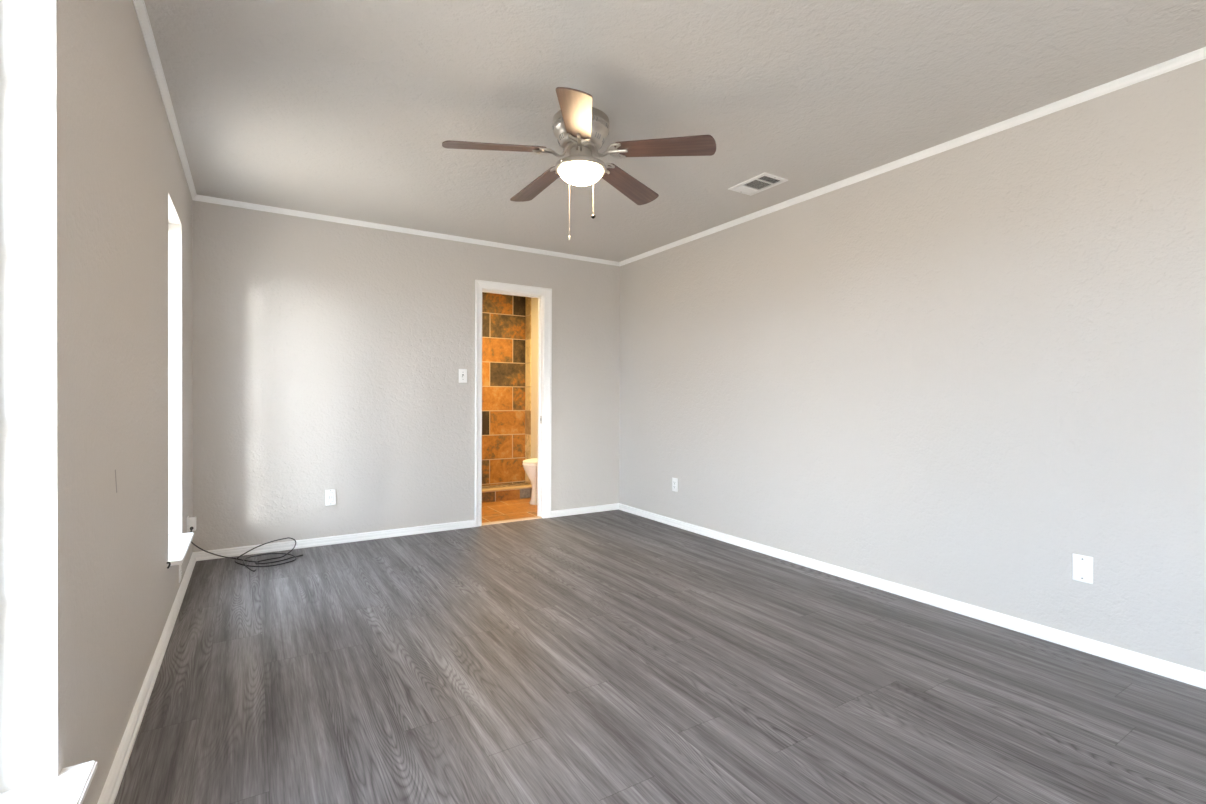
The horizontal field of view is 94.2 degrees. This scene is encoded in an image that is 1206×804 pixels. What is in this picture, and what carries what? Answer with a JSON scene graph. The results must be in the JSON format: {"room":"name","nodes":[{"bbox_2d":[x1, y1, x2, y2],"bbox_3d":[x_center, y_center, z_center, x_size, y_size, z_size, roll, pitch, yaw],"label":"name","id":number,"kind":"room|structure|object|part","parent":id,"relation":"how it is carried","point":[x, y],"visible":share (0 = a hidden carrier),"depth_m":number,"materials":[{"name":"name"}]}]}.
{"room":"empty bedroom","nodes":[
{"label":"empty bedroom","id":0,"kind":"room"},
{"bbox_2d":[0,0,192,803],"bbox_3d":[-0.815,-0.131,0.549,0.130,2.440,7.439,0,0,-32],"label":"wall","id":1,"kind":"structure","parent":0,"point":[96,273],"depth_m":1.32,"materials":[{"name":"beige paint"}]},
{"bbox_2d":[0,761,96,803],"bbox_3d":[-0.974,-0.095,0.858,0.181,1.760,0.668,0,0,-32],"label":"window sill","id":2,"kind":"structure","parent":1,"relation":"in","point":[72,784],"depth_m":1.10,"materials":[{"name":"white paint"}]},
{"bbox_2d":[97,552,195,803],"bbox_3d":[-0.788,1.060,0.648,0.020,0.058,7.319,0,0,-32],"label":"baseboard","id":3,"kind":"structure","parent":1,"relation":"attached to","point":[110,790],"depth_m":1.92,"materials":[{"name":"white paint"}]},
{"bbox_2d":[132,0,196,199],"bbox_3d":[-0.777,-1.333,0.634,0.024,0.036,7.319,0,0,-32],"label":"trim","id":4,"kind":"structure","parent":1,"relation":"attached to","point":[140,8],"depth_m":2.36,"materials":[{"name":"white paint"}]},
{"bbox_2d":[179,564,181,582],"bbox_3d":[-2.302,0.918,3.050,0.010,0.117,0.072,0,0,-32],"label":"wall outlet","id":5,"kind":"object","parent":1,"relation":"attached to","point":[180,566],"visible":0.8,"depth_m":3.04,"materials":[{"name":"white plastic"}]},
{"bbox_2d":[168,532,193,565],"bbox_3d":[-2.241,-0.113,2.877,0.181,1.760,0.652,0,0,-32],"label":"window sill","id":6,"kind":"structure","parent":1,"relation":"in","point":[179,544],"depth_m":2.90,"materials":[{"name":"white paint"}]},
{"bbox_3d":[-2.532,0.759,3.418,0.010,0.117,0.072,0,0,-32],"label":"wall outlet","id":7,"kind":"object","parent":1,"relation":"attached to","visible":0},
{"bbox_2d":[188,517,195,530],"bbox_3d":[-2.510,0.747,3.424,0.036,0.080,0.064,0,0,-32],"label":"plug adapter","id":8,"kind":"object","parent":7,"relation":"attached to","point":[192,520],"visible":1,"depth_m":3.41,"materials":[{"name":"white plastic"}]},
{"bbox_2d":[192,200,619,551],"bbox_3d":[-1.326,-0.159,4.679,3.654,2.440,0.100,0,0,-32],"label":"wall","id":9,"kind":"structure","parent":0,"point":[327,355],"depth_m":4.29,"materials":[{"name":"beige paint"}]},
{"bbox_2d":[325,489,335,505],"bbox_3d":[-2.032,0.709,4.174,0.072,0.116,0.033,0,0,-36],"label":"wall outlet","id":10,"kind":"object","parent":9,"relation":"attached to","point":[330,495],"visible":1,"depth_m":4.17,"materials":[{"name":"white plastic"}]},
{"bbox_2d":[194,520,474,560],"bbox_3d":[-1.913,1.033,4.250,1.944,0.058,0.020,0,0,-32],"label":"baseboard","id":11,"kind":"structure","parent":9,"relation":"attached to","point":[313,542],"depth_m":4.17,"materials":[{"name":"white paint"}]},
{"bbox_2d":[193,195,619,265],"bbox_3d":[-1.275,-1.360,4.627,3.424,0.036,0.024,0,0,-32],"label":"trim","id":12,"kind":"structure","parent":9,"relation":"attached to","point":[201,198],"depth_m":4.37,"materials":[{"name":"white paint"}]},
{"bbox_2d":[459,369,466,382],"bbox_3d":[-1.174,-0.220,4.702,0.072,0.117,0.022,0,0,-32],"label":"light switch","id":13,"kind":"object","parent":9,"relation":"attached to","point":[462,372],"visible":1,"depth_m":4.70,"materials":[{"name":"white plastic"}]},
{"bbox_2d":[475,280,551,526],"bbox_3d":[-0.807,0.011,4.995,0.720,2.100,0.119,0,0,-32],"label":"door frame","id":14,"kind":"structure","parent":9,"relation":"in","point":[544,295],"depth_m":5.10,"materials":[{"name":"white paint"}]},
{"bbox_3d":[-1.061,0.012,4.777,0.059,2.100,0.019,0,0,-32],"label":"casing","id":15,"kind":"part","parent":14,"relation":"part of","materials":[{"name":"white paint"}]},
{"bbox_3d":[-0.777,-1.004,4.946,0.720,0.068,0.019,0,0,-32],"label":"casing","id":16,"kind":"part","parent":14,"relation":"part of","materials":[{"name":"white paint"}]},
{"bbox_3d":[-0.510,0.012,5.122,0.080,2.100,0.019,0,0,-32],"label":"casing","id":17,"kind":"part","parent":14,"relation":"part of","materials":[{"name":"white paint"}]},
{"bbox_2d":[551,503,618,517],"bbox_3d":[-0.158,1.032,5.352,0.760,0.058,0.020,0,0,-32],"label":"baseboard","id":18,"kind":"structure","parent":9,"relation":"attached to","point":[582,510],"depth_m":5.33,"materials":[{"name":"white paint"}]},
{"bbox_2d":[482,292,525,485],"bbox_3d":[-1.865,-0.148,6.691,2.180,2.490,0.080,0,0,-32],"label":"wall","id":19,"kind":"structure","parent":0,"point":[503,316],"depth_m":7.03,"materials":[{"name":"tile"}]},
{"bbox_2d":[531,298,537,458],"bbox_3d":[-0.449,-0.141,6.410,0.080,2.490,1.901,0,0,-32],"label":"wall","id":20,"kind":"structure","parent":0,"point":[534,301],"depth_m":6.98,"materials":[{"name":"beige paint"}]},
{"bbox_2d":[525,297,530,483],"bbox_3d":[-0.953,-0.163,7.127,0.012,2.420,0.151,0,0,-32],"label":"trim","id":21,"kind":"structure","parent":20,"relation":"attached to","point":[528,299],"depth_m":7.10,"materials":[{"name":"stone"}]},
{"bbox_2d":[114,483,1205,803],"bbox_3d":[0.141,1.101,2.341,3.654,0.062,9.440,0,0,-32],"label":"floor","id":22,"kind":"structure","parent":0,"point":[618,656],"depth_m":2.11,"materials":[{"name":"grey wood"}]},
{"bbox_2d":[190,528,302,571],"bbox_3d":[-2.313,0.913,3.675,0.614,0.301,0.414,0,0,-32],"label":"coiled cable","id":23,"kind":"object","parent":22,"relation":"on","point":[244,564],"visible":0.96,"depth_m":3.73,"materials":[{"name":"black plastic"}]},
{"bbox_2d":[482,485,531,502],"bbox_3d":[-1.343,0.990,5.860,2.020,0.128,0.116,0,0,-32],"label":"shower curb","id":24,"kind":"object","parent":22,"relation":"on","point":[525,491],"visible":0.26,"depth_m":6.00,"materials":[{"name":"tile"}]},
{"bbox_2d":[523,458,536,504],"bbox_3d":[-0.554,0.662,5.915,0.613,0.790,0.430,0,0,-32],"label":"toilet","id":25,"kind":"object","parent":22,"relation":"on","point":[529,465],"visible":0.23,"depth_m":5.76,"materials":[{"name":"white ceramic"}]},
{"bbox_3d":[-0.624,0.644,5.871,0.448,0.021,0.372,0,0,-32],"label":"seat","id":26,"kind":"part","parent":25,"relation":"part of","materials":[{"name":"white ceramic"}]},
{"bbox_3d":[-0.623,0.616,5.872,0.446,0.032,0.370,0,0,-32],"label":"lid","id":27,"kind":"part","parent":25,"relation":"part of","materials":[{"name":"white ceramic"}]},
{"bbox_2d":[144,0,1205,261],"bbox_3d":[0.682,-1.391,1.478,3.654,0.080,7.439,0,0,-32],"label":"ceiling","id":28,"kind":"structure","parent":0,"point":[347,109],"depth_m":2.41,"materials":[{"name":"beige paint"}]},
{"bbox_2d":[442,87,715,239],"bbox_3d":[-0.136,-1.087,2.728,1.237,0.549,1.207,0,0,-32],"label":"ceiling fan","id":29,"kind":"object","parent":28,"relation":"attached to","point":[581,129],"visible":1,"depth_m":2.61,"materials":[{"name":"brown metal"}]},
{"bbox_3d":[-0.497,-1.172,2.574,0.468,0.006,0.140,-5,14,-18],"label":"blade","id":30,"kind":"part","parent":29,"relation":"part of","materials":[{"name":"brown wood"}]},
{"bbox_3d":[-0.347,-1.174,3.032,0.140,0.007,0.468,-15,4,-36],"label":"blade","id":31,"kind":"part","parent":29,"relation":"part of","materials":[{"name":"brown wood"}]},
{"bbox_3d":[-0.150,-1.010,2.780,0.002,0.351,0.082,0,0,-28],"label":"pull chain","id":32,"kind":"part","parent":29,"relation":"part of","materials":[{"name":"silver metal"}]},
{"bbox_3d":[-0.107,-1.169,2.289,0.140,0.006,0.468,12,5,-1],"label":"blade","id":33,"kind":"part","parent":29,"relation":"part of","materials":[{"name":"brown wood"}]},
{"bbox_3d":[-0.107,-1.087,2.700,0.209,0.068,0.209,0,0,-32],"label":"lamp shade","id":34,"kind":"part","parent":29,"relation":"part of","materials":[{"name":"white glass"}]},
{"bbox_3d":[0.135,-1.172,3.031,0.140,0.006,0.468,-14,-13,34],"label":"blade","id":35,"kind":"part","parent":29,"relation":"part of","materials":[{"name":"brown wood"}]},
{"bbox_3d":[0.284,-1.169,2.572,0.468,0.006,0.140,6,-10,18],"label":"blade","id":36,"kind":"part","parent":29,"relation":"part of","materials":[{"name":"brown wood"}]},
{"bbox_2d":[728,172,787,195],"bbox_3d":[0.966,-1.356,3.501,0.208,0.013,0.304,0,0,-32],"label":"ceiling vent","id":37,"kind":"object","parent":28,"relation":"in","point":[764,181],"visible":1,"depth_m":3.49,"materials":[{"name":"white metal"}]},
{"bbox_2d":[619,59,1205,671],"bbox_3d":[2.183,-0.131,2.430,0.100,2.440,7.439,0,0,-32],"label":"wall","id":38,"kind":"structure","parent":0,"point":[962,373],"depth_m":2.84,"materials":[{"name":"beige paint"}]},
{"bbox_2d":[672,477,677,491],"bbox_3d":[0.618,0.712,4.821,0.010,0.117,0.072,0,0,-32],"label":"wall outlet","id":39,"kind":"object","parent":38,"relation":"attached to","point":[674,480],"visible":1,"depth_m":4.81,"materials":[{"name":"white plastic"}]},
{"bbox_2d":[618,503,1205,688],"bbox_3d":[2.096,1.060,2.457,0.020,0.058,7.319,0,0,-32],"label":"baseboard","id":40,"kind":"structure","parent":38,"relation":"attached to","point":[1181,673],"depth_m":2.81,"materials":[{"name":"white paint"}]},
{"bbox_2d":[619,47,1205,265],"bbox_3d":[2.103,-1.333,2.441,0.024,0.036,7.319,0,0,-32],"label":"trim","id":41,"kind":"structure","parent":38,"relation":"attached to","point":[1200,54],"depth_m":2.81,"materials":[{"name":"white paint"}]},
{"bbox_2d":[1072,554,1092,583],"bbox_3d":[2.103,0.731,2.456,0.008,0.117,0.072,0,0,-32],"label":"blank plate","id":42,"kind":"object","parent":38,"relation":"attached to","point":[1082,566],"visible":1,"depth_m":2.45,"materials":[{"name":"white plastic"}]}
]}

